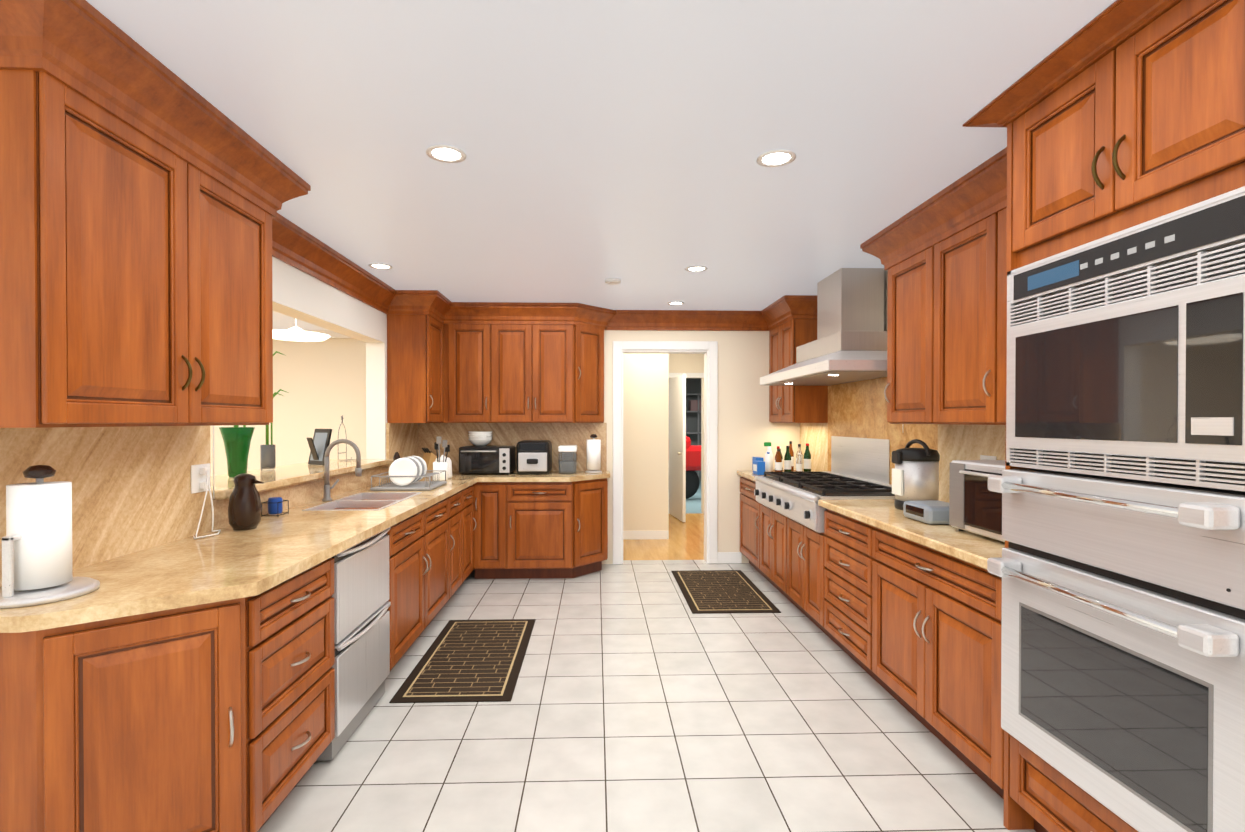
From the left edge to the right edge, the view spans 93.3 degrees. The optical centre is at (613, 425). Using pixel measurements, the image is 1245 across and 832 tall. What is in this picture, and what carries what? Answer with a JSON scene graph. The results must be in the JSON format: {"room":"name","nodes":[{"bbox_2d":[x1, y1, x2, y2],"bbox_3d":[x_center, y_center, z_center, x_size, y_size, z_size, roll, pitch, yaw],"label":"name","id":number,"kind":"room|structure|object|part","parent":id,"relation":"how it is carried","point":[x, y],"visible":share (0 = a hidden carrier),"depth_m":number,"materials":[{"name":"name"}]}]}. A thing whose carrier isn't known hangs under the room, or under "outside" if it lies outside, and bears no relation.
{"room":"kitchen","nodes":[
{"label":"kitchen","id":0,"kind":"room"},
{"bbox_2d":[219,425,254,476],"bbox_3d":[-2.092,-0.052,3.273,0.206,0.676,0.216,0,0,-18],"label":"vase","id":1,"kind":"object","parent":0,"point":[236,440],"visible":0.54,"depth_m":3.23,"materials":[{"name":"green glass"}]},
{"bbox_2d":[260,351,287,470],"bbox_3d":[-2.187,-0.096,3.700,0.202,0.756,0.169,0,0,-2],"label":"potted plant","id":2,"kind":"object","parent":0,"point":[267,457],"visible":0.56,"depth_m":3.69,"materials":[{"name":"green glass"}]},
{"bbox_2d":[273,318,330,341],"bbox_3d":[-2.621,-0.909,4.845,0.520,0.378,0.507,0,0,-2],"label":"pendant light","id":3,"kind":"object","parent":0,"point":[295,333],"visible":0.5,"depth_m":4.67,"materials":[{"name":"white glass"}]},
{"bbox_2d":[307,429,331,465],"bbox_3d":[-2.098,0.152,4.152,0.200,0.256,0.116,0,1,33],"label":"photo frame","id":4,"kind":"object","parent":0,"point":[319,443],"visible":0.92,"depth_m":4.14,"materials":[{"name":"black plastic"}]},
{"bbox_2d":[272,256,386,458],"bbox_3d":[-1.855,0.156,1.500,0.150,2.460,8.650,0,0,-2],"label":"wall","id":5,"kind":"structure","parent":0,"point":[299,294],"depth_m":4.18,"materials":[{"name":"white paint"}]},
{"bbox_2d":[0,0,279,431],"bbox_3d":[-1.633,-0.536,2.007,0.357,1.077,1.047,0,0,-2],"label":"upper cabinet","id":6,"kind":"object","parent":5,"relation":"attached to","point":[139,239],"depth_m":1.71,"materials":[{"name":"brown wood"}]},
{"bbox_3d":[1.574,0.438,5.402,0.420,0.012,0.600,0,0,-2],"label":"tray","id":7,"kind":"object","parent":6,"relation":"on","visible":0},
{"bbox_2d":[752,457,763,469],"bbox_3d":[1.373,0.366,5.606,0.070,0.126,0.140,0,0,-2],"label":"box","id":8,"kind":"object","parent":7,"relation":"on","point":[757,458],"visible":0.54,"depth_m":5.56,"materials":[{"name":"blue cardboard"}]},
{"bbox_2d":[764,442,772,471],"bbox_3d":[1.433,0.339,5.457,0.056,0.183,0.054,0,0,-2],"label":"bottle","id":9,"kind":"object","parent":7,"relation":"on","point":[768,464],"visible":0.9,"depth_m":5.44,"materials":[{"name":"white plastic"}]},
{"bbox_2d":[775,449,781,471],"bbox_3d":[1.451,0.321,5.177,0.058,0.223,0.056,0,0,-2],"label":"bottle","id":10,"kind":"object","parent":7,"relation":"on","point":[778,463],"visible":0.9,"depth_m":5.16,"materials":[{"name":"brown glass"}]},
{"bbox_2d":[784,446,790,471],"bbox_3d":[1.540,0.306,5.210,0.062,0.253,0.060,0,0,-2],"label":"bottle","id":11,"kind":"object","parent":7,"relation":"on","point":[787,462],"visible":0.79,"depth_m":5.19,"materials":[{"name":"green glass"}]},
{"bbox_2d":[789,441,793,471],"bbox_3d":[1.652,0.289,5.493,0.058,0.283,0.056,0,0,-2],"label":"bottle","id":12,"kind":"object","parent":7,"relation":"on","point":[792,455],"visible":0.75,"depth_m":5.47,"materials":[{"name":"brown glass"}]},
{"bbox_2d":[796,453,801,471],"bbox_3d":[1.631,0.336,5.173,0.054,0.193,0.052,0,0,-2],"label":"bottle","id":13,"kind":"object","parent":7,"relation":"on","point":[799,464],"visible":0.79,"depth_m":5.15,"materials":[{"name":"clear glass"}]},
{"bbox_2d":[796,444,802,471],"bbox_3d":[1.686,0.300,5.344,0.062,0.263,0.060,0,0,-2],"label":"bottle","id":14,"kind":"object","parent":7,"relation":"on","point":[799,449],"visible":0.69,"depth_m":5.33,"materials":[{"name":"clear glass"}]},
{"bbox_2d":[804,443,810,471],"bbox_3d":[1.720,0.296,5.225,0.066,0.273,0.064,0,0,-2],"label":"bottle","id":15,"kind":"object","parent":7,"relation":"on","point":[807,460],"visible":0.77,"depth_m":5.20,"materials":[{"name":"green glass"}]},
{"bbox_2d":[191,463,209,493],"bbox_3d":[-1.772,0.228,2.538,0.030,0.120,0.120,0,0,-2],"label":"electrical outlet","id":16,"kind":"object","parent":5,"relation":"attached to","point":[198,478],"visible":0.92,"depth_m":2.52,"materials":[{"name":"white plastic"}]},
{"bbox_2d":[432,296,443,423],"bbox_3d":[-1.726,-0.560,5.121,0.357,1.077,0.478,0,0,-2],"label":"upper cabinet","id":17,"kind":"object","parent":5,"relation":"attached to","point":[437,304],"depth_m":5.17,"materials":[{"name":"brown wood"}]},
{"bbox_2d":[338,415,355,460],"bbox_3d":[-2.089,0.098,4.619,0.097,0.355,0.155,0,0,-2],"label":"plate stand","id":18,"kind":"object","parent":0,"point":[346,459],"visible":0.92,"depth_m":4.62,"materials":[{"name":"metal"}]},
{"bbox_2d":[276,172,431,423],"bbox_3d":[-1.684,-0.549,3.706,0.357,1.077,2.469,0,0,-2],"label":"upper cabinet","id":19,"kind":"object","parent":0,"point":[409,312],"depth_m":4.85,"materials":[{"name":"brown wood"}]},
{"bbox_2d":[210,311,703,559],"bbox_3d":[-1.188,0.112,7.257,10.430,2.660,13.520,0,0,-2],"label":"wall","id":20,"kind":"structure","parent":0,"point":[653,529],"depth_m":6.94,"materials":[{"name":"beige paint"}]},
{"bbox_2d":[0,377,1005,586],"bbox_3d":[0.037,-0.061,3.625,3.756,1.040,4.208,0,0,-2],"label":"backsplash","id":21,"kind":"structure","parent":20,"relation":"attached to","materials":[{"name":"stone"}]},
{"bbox_2d":[669,375,685,521],"bbox_3d":[0.905,0.313,8.440,0.135,2.020,0.779,0,0,-2],"label":"door leaf","id":22,"kind":"structure","parent":20,"relation":"in","point":[677,447],"depth_m":8.33,"materials":[{"name":"white wood"}]},
{"bbox_2d":[86,0,1115,310],"bbox_3d":[0.099,-1.125,1.549,4.060,0.100,8.650,0,0,-2],"label":"ceiling","id":23,"kind":"structure","parent":0,"point":[600,142],"depth_m":2.09,"materials":[{"name":"white paint"}]},
{"bbox_2d":[368,263,392,268],"bbox_3d":[-1.596,-1.088,4.024,0.154,0.006,0.154,0,0,-11],"label":"recessed light","id":24,"kind":"object","parent":23,"relation":"in","point":[373,265],"depth_m":4.02,"materials":[{"name":"white"}]},
{"bbox_2d":[426,145,465,162],"bbox_3d":[-0.665,-1.075,2.332,0.154,0.006,0.154,0,0,-11],"label":"recessed light","id":25,"kind":"object","parent":23,"relation":"in","point":[453,154],"depth_m":2.33,"materials":[{"name":"white"}]},
{"bbox_2d":[605,278,620,284],"bbox_3d":[-0.007,-1.081,4.422,0.119,0.029,0.119,0,0,-11],"label":"smoke detector","id":26,"kind":"object","parent":23,"relation":"in","point":[610,281],"depth_m":4.39,"materials":[{"name":"white"}]},
{"bbox_2d":[667,301,683,304],"bbox_3d":[0.557,-1.098,5.290,0.154,0.006,0.154,0,0,-29],"label":"recessed light","id":27,"kind":"object","parent":23,"relation":"in","point":[674,302],"depth_m":5.29,"materials":[{"name":"white"}]},
{"bbox_2d":[685,266,707,271],"bbox_3d":[0.573,-1.089,4.090,0.154,0.006,0.154,0,0,-29],"label":"recessed light","id":28,"kind":"object","parent":23,"relation":"in","point":[692,268],"depth_m":4.08,"materials":[{"name":"white"}]},
{"bbox_2d":[756,149,795,166],"bbox_3d":[0.655,-1.076,2.371,0.154,0.006,0.154,0,0,-11],"label":"recessed light","id":29,"kind":"object","parent":23,"relation":"in","point":[781,157],"depth_m":2.37,"materials":[{"name":"white"}]},
{"bbox_2d":[258,560,1035,831],"bbox_3d":[0.099,1.425,1.568,4.060,0.080,8.650,0,0,-2],"label":"floor","id":30,"kind":"structure","parent":0,"point":[644,699],"depth_m":2.58,"materials":[{"name":"tile"}]},
{"bbox_2d":[0,608,235,831],"bbox_3d":[-1.452,0.949,1.642,0.659,0.870,0.301,0,0,-2],"label":"base cabinet","id":31,"kind":"object","parent":30,"relation":"on","point":[171,675],"depth_m":1.59,"materials":[{"name":"brown wood"}]},
{"bbox_2d":[0,476,475,635],"bbox_3d":[-1.477,0.480,3.262,0.708,0.043,3.594,0,0,-2],"label":"countertop","id":32,"kind":"structure","parent":31,"relation":"on","point":[181,584],"depth_m":1.94,"materials":[{"name":"beige stone"}]},
{"bbox_2d":[0,465,99,608],"bbox_3d":[-1.604,0.291,1.644,0.250,0.363,0.250,0,0,-2],"label":"paper towel holder","id":33,"kind":"object","parent":32,"relation":"on","point":[37,554],"visible":1,"depth_m":1.60,"materials":[{"name":"marble"},{"name":"paper"},{"name":"dark bronze"}]},
{"bbox_2d":[193,468,220,538],"bbox_3d":[-1.718,0.331,2.477,0.087,0.268,0.197,0,0,-29],"label":"display stand","id":34,"kind":"object","parent":32,"relation":"on","point":[207,486],"depth_m":2.52,"materials":[{"name":"white plastic"}]},
{"bbox_2d":[213,426,213,467],"bbox_3d":[-1.786,0.163,2.623,0.006,0.328,0.005,0,0,-2],"label":"cord","id":35,"kind":"object","parent":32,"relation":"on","point":[213,426],"depth_m":2.62,"materials":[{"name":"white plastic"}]},
{"bbox_2d":[228,473,263,529],"bbox_3d":[-1.653,0.340,2.653,0.156,0.250,0.130,0,0,-2],"label":"pitcher","id":36,"kind":"object","parent":32,"relation":"on","point":[244,509],"visible":1,"depth_m":2.61,"materials":[{"name":"black ceramic"}]},
{"bbox_2d":[261,497,288,516],"bbox_3d":[-1.746,0.417,3.031,0.084,0.090,0.103,0,0,-2],"label":"sponge caddy","id":37,"kind":"object","parent":32,"relation":"on","point":[275,505],"visible":0.96,"depth_m":3.00,"materials":[{"name":"blue plastic"}]},
{"bbox_2d":[322,439,361,500],"bbox_3d":[-1.658,0.270,3.616,0.237,0.377,0.123,0,0,-2],"label":"faucet","id":38,"kind":"object","parent":32,"relation":"on","point":[327,487],"visible":1,"depth_m":3.57,"materials":[{"name":"metal"}]},
{"bbox_2d":[300,492,419,511],"bbox_3d":[-1.498,0.558,3.590,0.414,0.203,0.785,0,0,-2],"label":"sink","id":39,"kind":"object","parent":32,"relation":"in","point":[358,499],"depth_m":3.58,"materials":[{"name":"silver metal"}]},
{"bbox_2d":[393,452,399,461],"bbox_3d":[-1.758,0.332,4.761,0.060,0.235,0.058,0,0,-2],"label":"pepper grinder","id":40,"kind":"object","parent":32,"relation":"on","point":[396,456],"visible":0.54,"depth_m":4.74,"materials":[{"name":"black wood"}]},
{"bbox_2d":[370,456,446,490],"bbox_3d":[-1.494,0.340,4.319,0.420,0.226,0.460,0,0,-2],"label":"dish rack","id":41,"kind":"object","parent":32,"relation":"on","point":[407,473],"visible":1,"depth_m":4.16,"materials":[{"name":"white ceramic"}]},
{"bbox_2d":[422,448,436,474],"bbox_3d":[-1.631,0.321,5.205,0.100,0.251,0.180,0,1,33],"label":"knife block","id":42,"kind":"object","parent":32,"relation":"on","point":[429,457],"visible":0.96,"depth_m":5.16,"materials":[{"name":"brown wood"}]},
{"bbox_2d":[433,436,449,480],"bbox_3d":[-1.417,0.269,4.811,0.125,0.360,0.118,0,0,-2],"label":"utensil crock","id":43,"kind":"object","parent":32,"relation":"on","point":[439,465],"visible":0.88,"depth_m":4.77,"materials":[{"name":"white ceramic"}]},
{"bbox_2d":[236,556,334,831],"bbox_3d":[-1.455,0.946,2.055,0.679,0.870,0.646,0,0,-2],"label":"base cabinet","id":44,"kind":"object","parent":30,"relation":"on","point":[285,653],"depth_m":1.98,"materials":[{"name":"brown wood"}]},
{"bbox_2d":[340,496,455,670],"bbox_3d":[-1.502,0.934,3.628,0.679,0.870,1.281,0,0,-2],"label":"base cabinet","id":45,"kind":"object","parent":30,"relation":"on","point":[422,548],"depth_m":3.50,"materials":[{"name":"brown wood"}]},
{"bbox_2d":[313,527,390,763],"bbox_3d":[-1.419,0.946,2.685,0.615,0.862,0.602,0,0,-2],"label":"dishwasher","id":46,"kind":"object","parent":45,"relation":"in","point":[361,665],"visible":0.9,"depth_m":2.61,"materials":[{"name":"metal"}]},
{"bbox_2d":[452,488,467,590],"bbox_3d":[-1.526,0.928,4.412,0.679,0.870,0.551,0,0,-2],"label":"base cabinet","id":47,"kind":"object","parent":30,"relation":"on","point":[460,501],"depth_m":4.60,"materials":[{"name":"brown wood"}]},
{"bbox_2d":[389,619,535,702],"bbox_3d":[-0.830,1.364,3.516,0.600,0.010,1.200,0,0,-2],"label":"rug","id":48,"kind":"object","parent":30,"relation":"on","point":[471,661],"visible":1,"depth_m":3.35,"materials":[{"name":"black fabric"}]},
{"bbox_2d":[468,484,475,578],"bbox_3d":[-1.538,0.925,4.834,0.679,0.870,0.556,0,0,-2],"label":"base cabinet","id":49,"kind":"object","parent":30,"relation":"on","point":[471,491],"depth_m":5.01,"materials":[{"name":"brown wood"}]},
{"bbox_2d":[476,484,515,578],"bbox_3d":[-1.057,0.920,5.405,0.361,0.870,0.598,0,0,-2],"label":"base cabinet","id":50,"kind":"object","parent":30,"relation":"on","point":[495,503],"depth_m":5.11,"materials":[{"name":"brown wood"}]},
{"bbox_2d":[516,484,579,578],"bbox_3d":[-0.658,0.920,5.417,0.699,0.870,0.598,0,0,-2],"label":"base cabinet","id":51,"kind":"object","parent":30,"relation":"on","point":[547,515],"depth_m":5.12,"materials":[{"name":"brown wood"}]},
{"bbox_2d":[452,472,609,483],"bbox_3d":[-0.963,0.465,5.390,1.863,0.040,0.628,0,0,-2],"label":"countertop","id":52,"kind":"structure","parent":51,"relation":"on","point":[513,477],"depth_m":5.16,"materials":[{"name":"beige stone"}]},
{"bbox_2d":[459,446,514,474],"bbox_3d":[-1.168,0.319,5.438,0.460,0.250,0.402,0,0,-2],"label":"toaster oven","id":53,"kind":"object","parent":52,"relation":"on","point":[486,459],"visible":1,"depth_m":5.27,"materials":[{"name":"black metal"}]},
{"bbox_2d":[468,431,492,445],"bbox_3d":[-1.239,0.124,5.455,0.226,0.136,0.226,0,0,-2],"label":"bowls","id":54,"kind":"object","parent":53,"relation":"on","point":[480,438],"visible":1,"depth_m":5.38,"materials":[{"name":"white ceramic"}]},
{"bbox_2d":[516,440,551,473],"bbox_3d":[-0.738,0.294,5.457,0.300,0.300,0.390,0,0,-2],"label":"toaster","id":55,"kind":"object","parent":52,"relation":"on","point":[534,456],"visible":1,"depth_m":5.31,"materials":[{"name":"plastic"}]},
{"bbox_2d":[558,445,576,473],"bbox_3d":[-0.430,0.316,5.528,0.168,0.255,0.302,0,0,-2],"label":"canister","id":56,"kind":"object","parent":52,"relation":"on","point":[567,459],"visible":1,"depth_m":5.38,"materials":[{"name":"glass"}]},
{"bbox_2d":[585,434,601,472],"bbox_3d":[-0.190,0.262,5.528,0.160,0.363,0.160,0,0,-2],"label":"paper towel holder","id":57,"kind":"object","parent":52,"relation":"on","point":[593,455],"visible":1,"depth_m":5.47,"materials":[{"name":"white paper"}]},
{"bbox_2d":[580,484,607,575],"bbox_3d":[-0.247,0.920,5.430,0.380,0.870,0.598,0,0,-2],"label":"base cabinet","id":58,"kind":"object","parent":30,"relation":"on","point":[593,497],"depth_m":5.33,"materials":[{"name":"brown wood"}]},
{"bbox_2d":[671,570,780,613],"bbox_3d":[0.875,1.354,4.868,0.650,0.010,1.200,0,0,-2],"label":"rug","id":59,"kind":"object","parent":30,"relation":"on","point":[719,591],"visible":1,"depth_m":4.73,"materials":[{"name":"brown fabric"}]},
{"bbox_2d":[756,501,779,590],"bbox_3d":[1.574,1.011,4.711,0.619,0.700,0.841,0,0,-2],"label":"base cabinet","id":60,"kind":"object","parent":30,"relation":"on","point":[767,519],"depth_m":4.83,"materials":[{"name":"brown wood"}]},
{"bbox_2d":[740,476,835,568],"bbox_3d":[1.553,0.920,5.391,0.619,0.870,0.783,0,0,-2],"label":"base cabinet","id":61,"kind":"object","parent":30,"relation":"on","point":[747,487],"depth_m":5.46,"materials":[{"name":"brown wood"}]},
{"bbox_2d":[737,472,767,479],"bbox_3d":[1.538,0.465,5.410,0.648,0.040,0.738,0,0,-2],"label":"countertop","id":62,"kind":"structure","parent":61,"relation":"on","point":[747,475],"depth_m":5.42,"materials":[{"name":"beige stone"}]},
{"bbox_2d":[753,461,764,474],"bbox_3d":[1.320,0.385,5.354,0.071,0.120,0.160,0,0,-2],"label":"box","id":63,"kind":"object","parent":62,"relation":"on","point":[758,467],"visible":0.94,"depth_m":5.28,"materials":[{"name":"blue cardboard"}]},
{"bbox_2d":[780,514,815,624],"bbox_3d":[1.594,1.016,4.034,0.619,0.700,0.776,0,0,-2],"label":"base cabinet","id":64,"kind":"object","parent":30,"relation":"on","point":[797,541],"depth_m":4.10,"materials":[{"name":"brown wood"}]},
{"bbox_2d":[816,508,867,672],"bbox_3d":[1.615,0.936,3.331,0.619,0.870,0.761,0,0,-2],"label":"base cabinet","id":65,"kind":"object","parent":30,"relation":"on","point":[842,549],"depth_m":3.35,"materials":[{"name":"brown wood"}]},
{"bbox_2d":[754,436,894,532],"bbox_3d":[1.529,0.378,4.350,0.680,0.568,1.368,0,0,-2],"label":"range","id":66,"kind":"object","parent":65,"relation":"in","point":[859,468],"visible":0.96,"depth_m":4.23,"materials":[{"name":"silver metal"}]},
{"bbox_2d":[868,528,1003,799],"bbox_3d":[1.639,0.942,2.526,0.619,0.870,0.980,0,0,-2],"label":"base cabinet","id":67,"kind":"object","parent":30,"relation":"on","point":[934,620],"depth_m":2.40,"materials":[{"name":"brown wood"}]},
{"bbox_2d":[818,500,1008,575],"bbox_3d":[1.615,0.485,2.848,0.648,0.040,1.628,0,0,-2],"label":"countertop","id":68,"kind":"structure","parent":67,"relation":"on","point":[975,549],"depth_m":2.61,"materials":[{"name":"beige stone"}]},
{"bbox_2d":[892,439,939,509],"bbox_3d":[1.663,0.268,3.242,0.237,0.386,0.251,0,0,-2],"label":"pot","id":69,"kind":"object","parent":68,"relation":"on","point":[915,474],"visible":0.81,"depth_m":3.16,"materials":[{"name":"silver metal"}]},
{"bbox_2d":[903,500,948,523],"bbox_3d":[1.560,0.421,2.860,0.201,0.085,0.240,0,0,-2],"label":"gadget","id":70,"kind":"object","parent":68,"relation":"on","point":[933,512],"visible":0.81,"depth_m":2.79,"materials":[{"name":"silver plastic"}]},
{"bbox_2d":[949,460,1004,541],"bbox_3d":[1.692,0.312,2.363,0.447,0.310,0.560,0,0,-2],"label":"countertop oven","id":71,"kind":"object","parent":68,"relation":"on","point":[975,505],"visible":0.35,"depth_m":2.45,"materials":[{"name":"silver metal"}]},
{"bbox_2d":[1004,730,1137,831],"bbox_3d":[1.667,1.212,1.621,0.619,0.344,0.790,0,0,-2],"label":"base cabinet","id":72,"kind":"object","parent":30,"relation":"on","point":[1038,797],"depth_m":1.85,"materials":[{"name":"brown wood"}]},
{"bbox_2d":[987,469,1244,831],"bbox_3d":[1.584,0.591,1.615,0.668,0.883,0.780,0,0,-2],"label":"wall oven","id":73,"kind":"object","parent":72,"relation":"in","point":[1123,653],"visible":1,"depth_m":1.51,"materials":[{"name":"metal"}]},
{"bbox_2d":[686,436,700,498],"bbox_3d":[1.928,0.757,10.618,1.960,1.147,0.640,0,0,-2],"label":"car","id":74,"kind":"object","parent":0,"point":[693,459],"visible":0.25,"depth_m":10.49,"materials":[{"name":"red metal"}]},
{"bbox_2d":[602,330,799,563],"bbox_3d":[-0.029,0.123,5.807,3.760,2.460,0.150,0,0,-2],"label":"wall","id":75,"kind":"structure","parent":0,"point":[747,429],"depth_m":5.77,"materials":[{"name":"beige paint"}]},
{"bbox_2d":[444,304,499,423],"bbox_3d":[-1.291,-0.563,5.531,0.448,1.077,0.348,0,0,-2],"label":"upper cabinet","id":76,"kind":"object","parent":75,"relation":"attached to","point":[471,331],"depth_m":5.36,"materials":[{"name":"brown wood"}]},
{"bbox_2d":[500,304,575,423],"bbox_3d":[-0.789,-0.563,5.546,0.813,1.077,0.348,0,0,-2],"label":"upper cabinet","id":77,"kind":"object","parent":75,"relation":"attached to","point":[538,341],"depth_m":5.38,"materials":[{"name":"brown wood"}]},
{"bbox_2d":[613,341,717,563],"bbox_3d":[0.499,0.265,5.815,1.025,2.175,0.172,0,0,-2],"label":"door frame","id":78,"kind":"structure","parent":75,"relation":"attached to","point":[708,350],"depth_m":5.74,"materials":[{"name":"white wood"}]},
{"bbox_2d":[717,552,741,563],"bbox_3d":[1.133,1.298,5.768,0.240,0.110,0.012,0,0,-2],"label":"baseboard","id":79,"kind":"structure","parent":75,"relation":"attached to","point":[729,557],"depth_m":5.76,"materials":[{"name":"white wood"}]},
{"bbox_2d":[884,270,887,330],"bbox_3d":[2.053,0.155,1.617,0.150,2.460,8.650,0,0,-2],"label":"wall","id":80,"kind":"structure","parent":0,"point":[885,295],"depth_m":4.12,"materials":[{"name":"beige paint"}]},
{"bbox_2d":[768,300,787,422],"bbox_3d":[1.697,-0.562,5.427,0.329,1.077,0.685,0,0,-2],"label":"upper cabinet","id":81,"kind":"object","parent":80,"relation":"attached to","point":[778,316],"depth_m":5.44,"materials":[{"name":"brown wood"}]},
{"bbox_3d":[0.035,-0.997,3.369,3.774,0.177,4.741,0,0,-2],"label":"crown moulding","id":82,"kind":"part","parent":81,"relation":"part of","materials":[{"name":"brown wood"}]},
{"bbox_2d":[760,268,886,385],"bbox_3d":[1.565,-0.710,4.253,0.613,0.765,1.480,0,0,-2],"label":"range hood","id":83,"kind":"object","parent":80,"relation":"attached to","point":[849,345],"visible":0.92,"depth_m":4.08,"materials":[{"name":"silver metal"}]},
{"bbox_2d":[788,240,883,427],"bbox_3d":[1.732,-0.553,4.259,0.329,1.077,1.769,0,0,-2],"label":"upper cabinet","id":84,"kind":"object","parent":80,"relation":"attached to","point":[860,403],"depth_m":5.01,"materials":[{"name":"brown wood"}]},
{"bbox_2d":[884,216,919,427],"bbox_3d":[1.765,-0.545,3.169,0.329,1.077,0.528,0,0,-2],"label":"upper cabinet","id":85,"kind":"object","parent":80,"relation":"attached to","point":[902,246],"depth_m":3.24,"materials":[{"name":"brown wood"}]},
{"bbox_2d":[920,176,979,427],"bbox_3d":[1.778,-0.542,2.734,0.329,1.077,0.599,0,0,-2],"label":"upper cabinet","id":86,"kind":"object","parent":80,"relation":"attached to","point":[950,229],"depth_m":2.80,"materials":[{"name":"brown wood"}]},
{"bbox_2d":[980,160,1003,427],"bbox_3d":[1.791,-0.539,2.300,0.329,1.077,0.528,0,0,-2],"label":"upper cabinet","id":87,"kind":"object","parent":80,"relation":"attached to","point":[992,182],"depth_m":2.51,"materials":[{"name":"brown wood"}]},
{"bbox_2d":[1004,20,1119,431],"bbox_3d":[1.661,-0.535,1.805,0.619,1.077,0.386,0,0,-2],"label":"upper cabinet","id":88,"kind":"object","parent":80,"relation":"attached to","point":[1058,151],"depth_m":1.78,"materials":[{"name":"brown wood"}]},
{"bbox_2d":[1006,186,1244,490],"bbox_3d":[1.569,-0.188,1.608,0.478,0.654,0.780,0,0,-2],"label":"built-in microwave","id":89,"kind":"object","parent":88,"relation":"in","point":[1125,353],"visible":1,"depth_m":1.50,"materials":[{"name":"metal"}]},
{"bbox_2d":[1112,0,1244,233],"bbox_3d":[1.667,-0.783,1.606,0.619,0.525,0.790,0,0,-2],"label":"upper cabinet","id":90,"kind":"object","parent":80,"relation":"attached to","point":[1178,66],"depth_m":1.43,"materials":[{"name":"brown wood"}]},
{"bbox_2d":[980,455,996,459],"bbox_3d":[1.888,0.162,2.924,0.052,0.023,0.119,0,0,-2],"label":"electrical outlet","id":91,"kind":"object","parent":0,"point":[983,457],"visible":0.25,"depth_m":2.93,"materials":[{"name":"white plastic"}]}
]}

